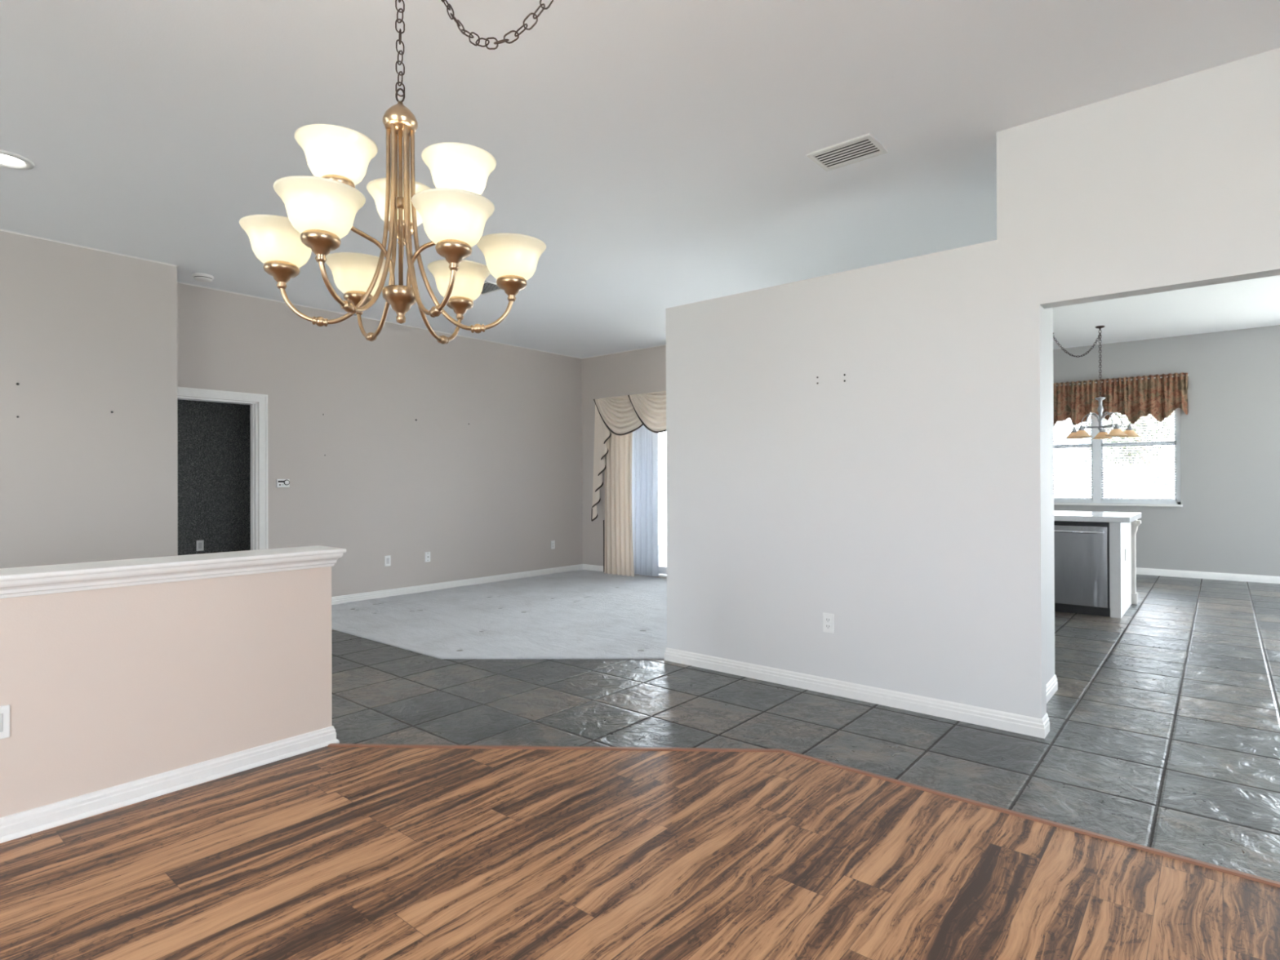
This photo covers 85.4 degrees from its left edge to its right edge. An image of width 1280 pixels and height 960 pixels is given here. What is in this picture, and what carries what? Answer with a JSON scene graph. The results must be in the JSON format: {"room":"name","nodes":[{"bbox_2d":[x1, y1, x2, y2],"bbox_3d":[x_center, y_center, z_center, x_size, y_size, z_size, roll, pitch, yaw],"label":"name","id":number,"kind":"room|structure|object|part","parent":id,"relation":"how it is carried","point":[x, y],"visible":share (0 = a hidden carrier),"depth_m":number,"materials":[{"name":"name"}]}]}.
{"room":"dining room","nodes":[
{"label":"dining room","id":0,"kind":"room"},
{"bbox_2d":[0,231,177,568],"bbox_3d":[-5.573,-0.229,4.043,0.525,3.083,4.830,0,0,40],"label":"wall","id":1,"kind":"structure","parent":0,"point":[86,335],"depth_m":5.26,"materials":[{"name":"beige paint"}]},
{"bbox_2d":[0,545,346,817],"bbox_3d":[-3.031,0.818,1.753,0.297,0.957,4.588,0,0,40],"label":"wall","id":2,"kind":"structure","parent":0,"point":[113,673],"depth_m":2.84,"materials":[{"name":"beige paint"}]},
{"bbox_2d":[0,704,9,738],"bbox_3d":[-2.295,0.868,2.472,0.010,0.117,0.070,0,0,40],"label":"wall plate","id":3,"kind":"object","parent":2,"relation":"attached to","point":[5,709],"visible":1,"depth_m":2.49,"materials":[{"name":"white plastic"}]},
{"bbox_2d":[0,725,339,843],"bbox_3d":[-3.041,1.253,1.744,0.252,0.086,4.562,0,0,40],"label":"baseboard","id":4,"kind":"structure","parent":2,"relation":"attached to","point":[28,822],"depth_m":2.83,"materials":[{"name":"white paint"}]},
{"bbox_3d":[-3.039,0.393,1.752,0.280,0.066,4.576,0,0,40],"label":"cap moulding","id":5,"kind":"part","parent":2,"relation":"part of","materials":[{"name":"white paint"}]},
{"bbox_2d":[177,399,250,555],"bbox_3d":[-5.050,0.019,7.501,0.120,2.600,2.200,0,0,40],"label":"wall","id":6,"kind":"structure","parent":0,"point":[214,438],"depth_m":7.75,"materials":[{"name":"grey paint"}]},
{"bbox_2d":[196,540,204,551],"bbox_3d":[-4.847,0.723,7.636,0.010,0.117,0.070,0,0,40],"label":"wall plate","id":7,"kind":"object","parent":6,"relation":"attached to","point":[199,543],"visible":1,"depth_m":7.63,"materials":[{"name":"white plastic"}]},
{"bbox_2d":[177,282,582,596],"bbox_3d":[-2.674,-0.230,8.000,0.120,3.083,5.560,0,0,40],"label":"wall","id":8,"kind":"structure","parent":0,"point":[489,495],"depth_m":7.84,"materials":[{"name":"beige paint"}]},
{"bbox_2d":[177,386,268,550],"bbox_3d":[-3.969,0.241,6.446,0.148,2.142,0.910,0,0,40],"label":"door frame","id":9,"kind":"structure","parent":8,"relation":"in","point":[191,393],"depth_m":6.70,"materials":[{"name":"white paint"}]},
{"bbox_2d":[275,479,289,487],"bbox_3d":[-3.530,0.032,6.855,0.037,0.082,0.120,0,0,40],"label":"thermostat","id":10,"kind":"object","parent":8,"relation":"attached to","point":[279,482],"visible":1,"depth_m":6.84,"materials":[{"name":"white plastic"}]},
{"bbox_2d":[0,229,666,359],"bbox_3d":[-2.481,-1.775,4.881,4.199,0.011,10.090,0,0,40],"label":"trim","id":11,"kind":"structure","parent":8,"relation":"attached to","point":[0,229],"depth_m":6.63,"materials":[{"name":"white paint"}]},
{"bbox_2d":[384,555,391,566],"bbox_3d":[-2.811,0.902,7.727,0.010,0.117,0.070,0,0,40],"label":"wall plate","id":12,"kind":"object","parent":8,"relation":"attached to","point":[387,558],"visible":1,"depth_m":7.72,"materials":[{"name":"white plastic"}]},
{"bbox_2d":[425,551,430,562],"bbox_3d":[-2.483,0.900,8.115,0.014,0.117,0.070,0,0,40],"label":"plate","id":13,"kind":"object","parent":8,"relation":"attached to","point":[427,553],"visible":1,"depth_m":8.11,"materials":[{"name":"white plastic"}]},
{"bbox_2d":[331,564,582,604],"bbox_3d":[-2.219,1.266,8.426,0.014,0.090,4.325,0,0,40],"label":"baseboard","id":14,"kind":"structure","parent":8,"relation":"attached to","point":[418,588],"depth_m":8.30,"materials":[{"name":"white paint"}]},
{"bbox_2d":[551,540,555,549],"bbox_3d":[-1.209,0.902,9.636,0.010,0.117,0.070,0,0,40],"label":"wall outlet","id":15,"kind":"object","parent":8,"relation":"attached to","point":[553,542],"visible":1,"depth_m":9.63,"materials":[{"name":"white plastic"}]},
{"bbox_2d":[582,345,666,578],"bbox_3d":[0.760,-0.241,8.826,4.319,3.083,0.120,0,0,40],"label":"wall","id":16,"kind":"structure","parent":0,"point":[643,371],"depth_m":9.86,"materials":[{"name":"beige paint"}]},
{"bbox_2d":[582,564,603,571],"bbox_3d":[-0.605,1.264,9.884,0.585,0.090,0.014,0,0,40],"label":"baseboard","id":17,"kind":"structure","parent":16,"relation":"attached to","point":[585,566],"depth_m":9.94,"materials":[{"name":"white paint"}]},
{"bbox_2d":[591,391,666,576],"bbox_3d":[0.539,0.074,8.722,3.088,2.426,0.314,0,0,40],"label":"drapes","id":18,"kind":"object","parent":16,"relation":"attached to","point":[616,418],"visible":0.94,"depth_m":9.42,"materials":[{"name":"beige fabric"}]},
{"bbox_3d":[-0.285,0.110,9.444,0.541,2.366,0.073,0,0,40],"label":"curtain panel","id":19,"kind":"part","parent":18,"relation":"part of","materials":[{"name":"beige fabric"}]},
{"bbox_2d":[631,425,658,576],"bbox_3d":[0.868,0.092,8.579,3.100,2.345,0.086,0,0,40],"label":"vertical blind","id":20,"kind":"object","parent":16,"relation":"attached to","point":[645,495],"visible":0.56,"depth_m":9.21,"materials":[{"name":"white fabric"}]},
{"bbox_2d":[658,565,666,577],"bbox_3d":[0.964,0.120,8.655,3.290,2.360,0.080,0,0,40],"label":"door","id":21,"kind":"structure","parent":16,"relation":"in","point":[662,570],"depth_m":9.20,"materials":[{"name":"white plastic"}]},
{"bbox_2d":[0,0,1279,358],"bbox_3d":[-0.818,-1.940,3.551,12.200,0.300,10.190,0,0,40],"label":"ceiling","id":22,"kind":"structure","parent":0,"point":[656,151],"depth_m":3.41,"materials":[{"name":"paint"}]},
{"bbox_2d":[0,149,35,169],"bbox_3d":[-3.515,-1.773,3.836,0.248,0.012,0.248,0,0,40],"label":"recessed light","id":23,"kind":"object","parent":22,"relation":"in","point":[10,160],"visible":1,"depth_m":3.86,"materials":[{"name":"white"}]},
{"bbox_2d":[191,272,213,282],"bbox_3d":[-3.791,-1.751,6.012,0.160,0.043,0.160,0,0,40],"label":"smoke detector","id":24,"kind":"object","parent":22,"relation":"attached to","point":[197,277],"visible":1,"depth_m":5.97,"materials":[{"name":"white plastic"}]},
{"bbox_2d":[239,0,553,344],"bbox_3d":[-0.485,-1.089,1.656,1.050,1.415,0.688,0,0,40],"label":"chandelier","id":25,"kind":"object","parent":22,"relation":"hanging from","point":[322,209],"visible":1,"depth_m":1.67,"materials":[{"name":"gold metal"}]},
{"bbox_3d":[-0.877,-0.571,1.696,0.181,0.090,0.181,0,0,40],"label":"lamp shade","id":26,"kind":"part","parent":25,"relation":"part of","materials":[{"name":"beige glass"}]},
{"bbox_3d":[-0.688,-0.572,1.494,0.181,0.090,0.181,0,0,40],"label":"lamp shade","id":27,"kind":"part","parent":25,"relation":"part of","materials":[{"name":"beige glass"}]},
{"bbox_3d":[-0.756,-0.635,1.723,0.259,0.510,0.025,0,0,-11],"label":"arm","id":28,"kind":"part","parent":25,"relation":"part of","materials":[{"name":"gold metal"}]},
{"bbox_3d":[-0.716,-0.752,1.639,0.181,0.090,0.181,0,0,40],"label":"lamp shade","id":29,"kind":"part","parent":25,"relation":"part of","materials":[{"name":"beige glass"}]},
{"bbox_3d":[-0.652,-0.636,1.612,0.108,0.510,0.240,0,0,40],"label":"arm","id":30,"kind":"part","parent":25,"relation":"part of","materials":[{"name":"gold metal"}]},
{"bbox_3d":[-0.796,-0.571,1.961,0.181,0.090,0.181,0,0,40],"label":"lamp shade","id":31,"kind":"part","parent":25,"relation":"part of","materials":[{"name":"beige glass"}]},
{"bbox_3d":[-0.669,-0.572,1.690,0.011,0.188,0.152,0,0,42],"label":"arm","id":32,"kind":"part","parent":25,"relation":"part of","materials":[{"name":"gold metal"}]},
{"bbox_3d":[-0.713,-0.635,1.870,0.025,0.510,0.259,0,0,-41],"label":"arm","id":33,"kind":"part","parent":25,"relation":"part of","materials":[{"name":"gold metal"}]},
{"bbox_3d":[-0.658,-0.751,1.913,0.181,0.090,0.181,0,0,40],"label":"lamp shade","id":34,"kind":"part","parent":25,"relation":"part of","materials":[{"name":"beige glass"}]},
{"bbox_3d":[-0.610,-1.366,1.761,0.021,0.785,0.022,0,0,2],"label":"chain","id":35,"kind":"part","parent":25,"relation":"part of","materials":[{"name":"brown metal"}]},
{"bbox_3d":[-0.608,-0.685,1.759,0.022,0.415,0.022,0,0,40],"label":"rod","id":36,"kind":"part","parent":25,"relation":"part of","materials":[{"name":"gold metal"}]},
{"bbox_3d":[-0.607,-0.440,1.758,0.090,0.087,0.090,0,0,40],"label":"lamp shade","id":37,"kind":"part","parent":25,"relation":"part of","materials":[{"name":"gold metal"}]},
{"bbox_3d":[-0.517,-0.572,1.739,0.151,0.188,0.011,0,0,12],"label":"arm","id":38,"kind":"part","parent":25,"relation":"part of","materials":[{"name":"gold metal"}]},
{"bbox_3d":[-0.503,-0.637,1.647,0.258,0.510,0.041,0,0,40],"label":"arm","id":39,"kind":"part","parent":25,"relation":"part of","materials":[{"name":"gold metal"}]},
{"bbox_3d":[-0.564,-0.636,1.906,0.025,0.510,0.259,0,0,19],"label":"arm","id":40,"kind":"part","parent":25,"relation":"part of","materials":[{"name":"gold metal"}]},
{"bbox_3d":[-0.418,-0.573,1.556,0.181,0.090,0.181,0,0,40],"label":"lamp shade","id":41,"kind":"part","parent":25,"relation":"part of","materials":[{"name":"beige glass"}]},
{"bbox_3d":[-0.449,-0.753,1.725,0.181,0.090,0.181,0,0,40],"label":"lamp shade","id":42,"kind":"part","parent":25,"relation":"part of","materials":[{"name":"beige glass"}]},
{"bbox_3d":[-0.526,-0.572,2.023,0.181,0.090,0.181,0,0,40],"label":"lamp shade","id":43,"kind":"part","parent":25,"relation":"part of","materials":[{"name":"beige glass"}]},
{"bbox_3d":[-0.459,-0.636,1.795,0.259,0.510,0.025,0,0,-11],"label":"arm","id":44,"kind":"part","parent":25,"relation":"part of","materials":[{"name":"gold metal"}]},
{"bbox_3d":[-0.307,-1.394,1.612,0.696,0.756,0.025,0,0,26],"label":"swag chain","id":45,"kind":"part","parent":25,"relation":"part of","materials":[{"name":"brown metal"}]},
{"bbox_3d":[-0.337,-0.573,1.821,0.181,0.090,0.181,0,0,40],"label":"lamp shade","id":46,"kind":"part","parent":25,"relation":"part of","materials":[{"name":"beige glass"}]},
{"bbox_2d":[480,280,502,295],"bbox_3d":[-1.441,-1.776,6.417,0.400,0.009,0.260,0,0,40],"label":"ceiling vent","id":47,"kind":"object","parent":22,"relation":"in","point":[488,287],"visible":0.53,"depth_m":6.42,"materials":[{"name":"white metal"}]},
{"bbox_2d":[806,133,888,171],"bbox_3d":[1.136,-1.793,3.804,0.357,0.009,0.260,0,0,40],"label":"ceiling vent","id":48,"kind":"object","parent":22,"relation":"in","point":[864,147],"visible":1,"depth_m":3.80,"materials":[{"name":"white metal"}]},
{"bbox_2d":[0,569,1279,959],"bbox_3d":[0.599,1.344,5.215,12.200,0.135,14.559,0,0,40],"label":"floor","id":49,"kind":"structure","parent":0,"point":[324,853],"depth_m":2.64,"materials":[{"name":"laminate"}]},
{"bbox_2d":[327,743,1279,888],"bbox_3d":[1.655,1.275,2.221,6.686,0.010,0.985,0,0,28],"label":"trim","id":50,"kind":"structure","parent":49,"relation":"on","point":[1166,854],"depth_m":2.98,"materials":[{"name":"brown wood"}]},
{"bbox_2d":[1053,520,1110,616],"bbox_3d":[4.304,0.842,6.856,0.612,0.880,0.653,0,0,40],"label":"dishwasher","id":51,"kind":"object","parent":49,"relation":"on","point":[1081,548],"visible":0.53,"depth_m":6.59,"materials":[{"name":"silver metal"}]},
{"bbox_3d":[4.109,0.492,6.628,0.540,0.022,0.053,0,0,40],"label":"handle","id":52,"kind":"part","parent":51,"relation":"part of","materials":[{"name":"metal"}]},
{"bbox_2d":[1109,520,1141,618],"bbox_3d":[3.985,0.843,7.498,2.260,0.885,1.120,0,0,40],"label":"kitchen island","id":53,"kind":"object","parent":49,"relation":"on","point":[1122,547],"visible":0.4,"depth_m":6.51,"materials":[{"name":"white paint"}]},
{"bbox_2d":[1053,511,1141,523],"bbox_3d":[3.978,0.372,7.514,2.288,0.053,1.165,0,0,40],"label":"island countertop","id":54,"kind":"structure","parent":53,"relation":"on","point":[1071,516],"depth_m":6.65,"materials":[{"name":"white stone"}]},
{"bbox_3d":[4.601,0.838,6.668,0.076,0.885,0.600,0,0,40],"label":"filler panel","id":55,"kind":"part","parent":53,"relation":"part of","materials":[{"name":"white paint"}]},
{"bbox_3d":[4.721,0.838,6.816,0.103,0.885,0.980,0,0,40],"label":"panel","id":56,"kind":"part","parent":53,"relation":"part of","materials":[{"name":"white paint"}]},
{"bbox_2d":[1124,548,1126,560],"bbox_3d":[4.701,0.723,6.708,0.006,0.115,0.070,0,0,40],"label":"outlet plate","id":57,"kind":"object","parent":53,"relation":"attached to","point":[1125,548],"depth_m":6.70,"materials":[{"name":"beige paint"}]},
{"bbox_2d":[666,47,1279,719],"bbox_3d":[2.623,-0.263,3.013,6.253,3.083,0.120,0,0,40],"label":"wall","id":58,"kind":"structure","parent":0,"point":[901,500],"depth_m":3.77,"materials":[{"name":"white paint"}]},
{"bbox_2d":[822,613,834,633],"bbox_3d":[1.135,0.862,4.177,0.070,0.117,0.010,0,0,40],"label":"wall outlet","id":59,"kind":"object","parent":58,"relation":"attached to","point":[828,618],"visible":1,"depth_m":4.17,"materials":[{"name":"white plastic"}]},
{"bbox_2d":[825,623,831,628],"bbox_3d":[1.134,0.881,4.175,0.033,0.028,0.004,0,0,40],"label":"receptacle","id":60,"kind":"object","parent":59,"relation":"attached to","point":[827,625],"depth_m":4.17,"materials":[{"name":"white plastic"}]},
{"bbox_2d":[825,617,831,622],"bbox_3d":[1.134,0.843,4.175,0.033,0.028,0.004,0,0,40],"label":"receptacle","id":61,"kind":"object","parent":59,"relation":"attached to","point":[827,619],"depth_m":4.17,"materials":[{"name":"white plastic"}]},
{"bbox_2d":[664,647,1049,738],"bbox_3d":[1.212,1.242,4.349,2.390,0.090,0.380,0,0,40],"label":"baseboard","id":62,"kind":"structure","parent":58,"relation":"attached to","point":[1021,724],"depth_m":3.99,"materials":[{"name":"white paint"}]},
{"bbox_2d":[1044,307,1054,683],"bbox_3d":[2.233,-0.259,3.964,0.096,3.083,0.836,0,0,40],"label":"wall","id":63,"kind":"structure","parent":0,"point":[1048,313],"depth_m":4.15,"materials":[{"name":"white paint"}]},
{"bbox_2d":[1046,674,1057,703],"bbox_3d":[2.281,1.237,3.924,0.014,0.090,0.836,0,0,40],"label":"baseboard","id":64,"kind":"structure","parent":63,"relation":"attached to","point":[1052,685],"depth_m":4.11,"materials":[{"name":"white paint"}]},
{"bbox_2d":[1053,324,1279,576],"bbox_3d":[7.531,-0.312,8.861,6.250,3.175,0.140,0,0,40],"label":"wall","id":65,"kind":"structure","parent":0,"point":[1228,521],"depth_m":8.88,"materials":[{"name":"paint"}]},
{"bbox_2d":[1053,408,1182,506],"bbox_3d":[6.425,-0.481,9.747,1.899,1.675,0.145,0,0,40],"label":"window","id":66,"kind":"structure","parent":65,"relation":"in","point":[1096,445],"depth_m":9.70,"materials":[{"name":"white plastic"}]},
{"bbox_2d":[1053,416,1092,500],"bbox_3d":[6.059,-0.512,10.037,0.835,1.608,0.034,0,0,40],"label":"window blind","id":67,"kind":"object","parent":66,"relation":"attached to","point":[1055,499],"visible":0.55,"depth_m":9.93,"materials":[{"name":"white plastic"}]},
{"bbox_3d":[6.059,0.284,10.031,0.829,0.016,0.024,0,0,40],"label":"rail","id":68,"kind":"part","parent":67,"relation":"part of","materials":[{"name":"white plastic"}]},
{"bbox_3d":[6.088,-0.491,10.072,0.845,1.570,0.040,0,0,40],"label":"sash","id":69,"kind":"part","parent":66,"relation":"part of","materials":[{"name":"glass"}]},
{"bbox_3d":[6.402,0.342,9.714,1.899,0.030,0.065,0,0,40],"label":"sill","id":70,"kind":"part","parent":66,"relation":"part of","materials":[{"name":"white paint"}]},
{"bbox_2d":[1101,411,1176,501],"bbox_3d":[6.775,-0.516,9.437,0.834,1.608,0.034,0,0,40],"label":"window blind","id":71,"kind":"object","parent":66,"relation":"attached to","point":[1111,463],"visible":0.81,"depth_m":9.42,"materials":[{"name":"white plastic"}]},
{"bbox_3d":[6.775,0.280,9.431,0.828,0.016,0.024,0,0,40],"label":"rail","id":72,"kind":"part","parent":71,"relation":"part of","materials":[{"name":"white plastic"}]},
{"bbox_3d":[6.804,-0.495,9.471,0.844,1.570,0.040,0,0,40],"label":"sash","id":73,"kind":"part","parent":66,"relation":"part of","materials":[{"name":"white plastic"}]},
{"bbox_2d":[1053,372,1188,426],"bbox_3d":[6.345,-1.079,9.670,2.060,0.640,0.146,0,0,40],"label":"window valance","id":74,"kind":"object","parent":65,"relation":"attached to","point":[1158,396],"visible":0.7,"depth_m":9.42,"materials":[{"name":"fabric"}]},
{"bbox_3d":[6.364,-1.358,9.694,2.060,0.016,0.083,0,0,40],"label":"rod","id":75,"kind":"part","parent":74,"relation":"part of","materials":[{"name":"brown fabric"}]},
{"bbox_2d":[1136,567,1279,583],"bbox_3d":[6.637,1.236,9.511,3.930,0.090,0.014,0,0,40],"label":"baseboard","id":76,"kind":"structure","parent":65,"relation":"attached to","point":[1151,571],"depth_m":8.92,"materials":[{"name":"white paint"}]},
{"bbox_2d":[1053,275,1279,349],"bbox_3d":[6.046,-2.004,7.104,6.250,0.210,4.659,0,0,40],"label":"ceiling","id":77,"kind":"structure","parent":0,"point":[1251,303],"depth_m":7.94,"materials":[{"name":"paint"}]},
{"bbox_2d":[1053,325,1140,439],"bbox_3d":[5.672,-1.208,8.524,0.795,1.370,0.791,0,0,1],"label":"pendant light","id":78,"kind":"object","parent":77,"relation":"hanging from","point":[1081,433],"visible":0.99,"depth_m":8.52,"materials":[{"name":"brown metal"}]},
{"bbox_3d":[5.508,-0.564,8.788,0.226,0.083,0.226,0,0,40],"label":"lamp shade","id":79,"kind":"part","parent":78,"relation":"part of","materials":[{"name":"beige glass"}]},
{"bbox_3d":[5.487,-1.707,8.726,0.544,0.330,0.027,0,0,45],"label":"swag chain","id":80,"kind":"part","parent":78,"relation":"part of","materials":[{"name":"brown metal"}]},
{"bbox_3d":[5.388,-0.564,8.457,0.226,0.083,0.226,0,0,40],"label":"lamp shade","id":81,"kind":"part","parent":78,"relation":"part of","materials":[{"name":"beige glass"}]},
{"bbox_3d":[5.589,-0.735,8.668,0.013,0.189,0.291,0,0,-34],"label":"arm","id":82,"kind":"part","parent":78,"relation":"part of","materials":[{"name":"silver metal"}]},
{"bbox_3d":[5.527,-0.736,8.497,0.291,0.189,0.014,0,0,-16],"label":"arm","id":83,"kind":"part","parent":78,"relation":"part of","materials":[{"name":"silver metal"}]},
{"bbox_3d":[5.673,-1.432,8.541,0.027,0.839,0.028,0,0,-2],"label":"chain","id":84,"kind":"part","parent":78,"relation":"part of","materials":[{"name":"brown metal"}]},
{"bbox_3d":[5.861,-0.565,8.776,0.226,0.083,0.226,0,0,40],"label":"lamp shade","id":85,"kind":"part","parent":78,"relation":"part of","materials":[{"name":"beige glass"}]},
{"bbox_3d":[5.670,-0.737,8.384,0.187,0.188,0.235,0,0,40],"label":"arm","id":86,"kind":"part","parent":78,"relation":"part of","materials":[{"name":"silver metal"}]},
{"bbox_3d":[5.820,-0.737,8.487,0.291,0.188,0.014,0,0,20],"label":"arm","id":87,"kind":"part","parent":78,"relation":"part of","materials":[{"name":"silver metal"}]},
{"bbox_3d":[5.665,-0.566,8.239,0.226,0.083,0.226,0,0,40],"label":"lamp shade","id":88,"kind":"part","parent":78,"relation":"part of","materials":[{"name":"beige glass"}]},
{"bbox_3d":[5.958,-0.566,8.437,0.226,0.083,0.226,0,0,40],"label":"lamp shade","id":89,"kind":"part","parent":78,"relation":"part of","materials":[{"name":"beige glass"}]},
{"label":"outside","id":90,"kind":"structure","parent":0,"visible":0},
{"bbox_2d":[658,496,1150,547],"bbox_3d":[24.852,1.456,29.608,80.000,0.120,62.690,0,0,40],"label":"ground","id":91,"kind":"structure","parent":90,"point":[662,500],"depth_m":24.27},
{"bbox_2d":[1053,455,1174,498],"bbox_3d":[9.610,0.444,16.739,19.320,1.950,0.120,0,0,40],"label":"fence","id":92,"kind":"object","parent":91,"relation":"on","point":[1158,455],"visible":0.02,"depth_m":15.59,"materials":[{"name":"white plastic"}]},
{"bbox_3d":[10.529,0.498,15.968,2.280,1.670,0.050,0,0,40],"label":"panel","id":93,"kind":"part","parent":92,"relation":"part of","materials":[{"name":"white plastic"}]},
{"bbox_3d":[11.448,0.432,15.197,0.120,1.950,0.120,0,0,40],"label":"post","id":94,"kind":"part","parent":92,"relation":"part of","materials":[{"name":"white plastic"}]},
{"bbox_3d":[12.368,0.487,14.425,2.280,1.670,0.050,0,0,40],"label":"panel","id":95,"kind":"part","parent":92,"relation":"part of","materials":[{"name":"white plastic"}]},
{"bbox_2d":[1075,413,1174,481],"bbox_3d":[12.444,-0.529,17.642,2.690,3.906,3.025,0,0,-7],"label":"tree","id":96,"kind":"object","parent":91,"relation":"on","point":[1116,413],"visible":0.27,"depth_m":17.31,"materials":[{"name":"grey plant"}]},
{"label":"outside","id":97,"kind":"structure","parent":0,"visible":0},
{"bbox_2d":[658,546,666,566],"bbox_3d":[1.626,1.373,10.920,5.440,0.100,4.180,0,0,40],"label":"floor","id":98,"kind":"structure","parent":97,"point":[662,551],"depth_m":11.96,"materials":[{"name":"concrete"}]}
]}

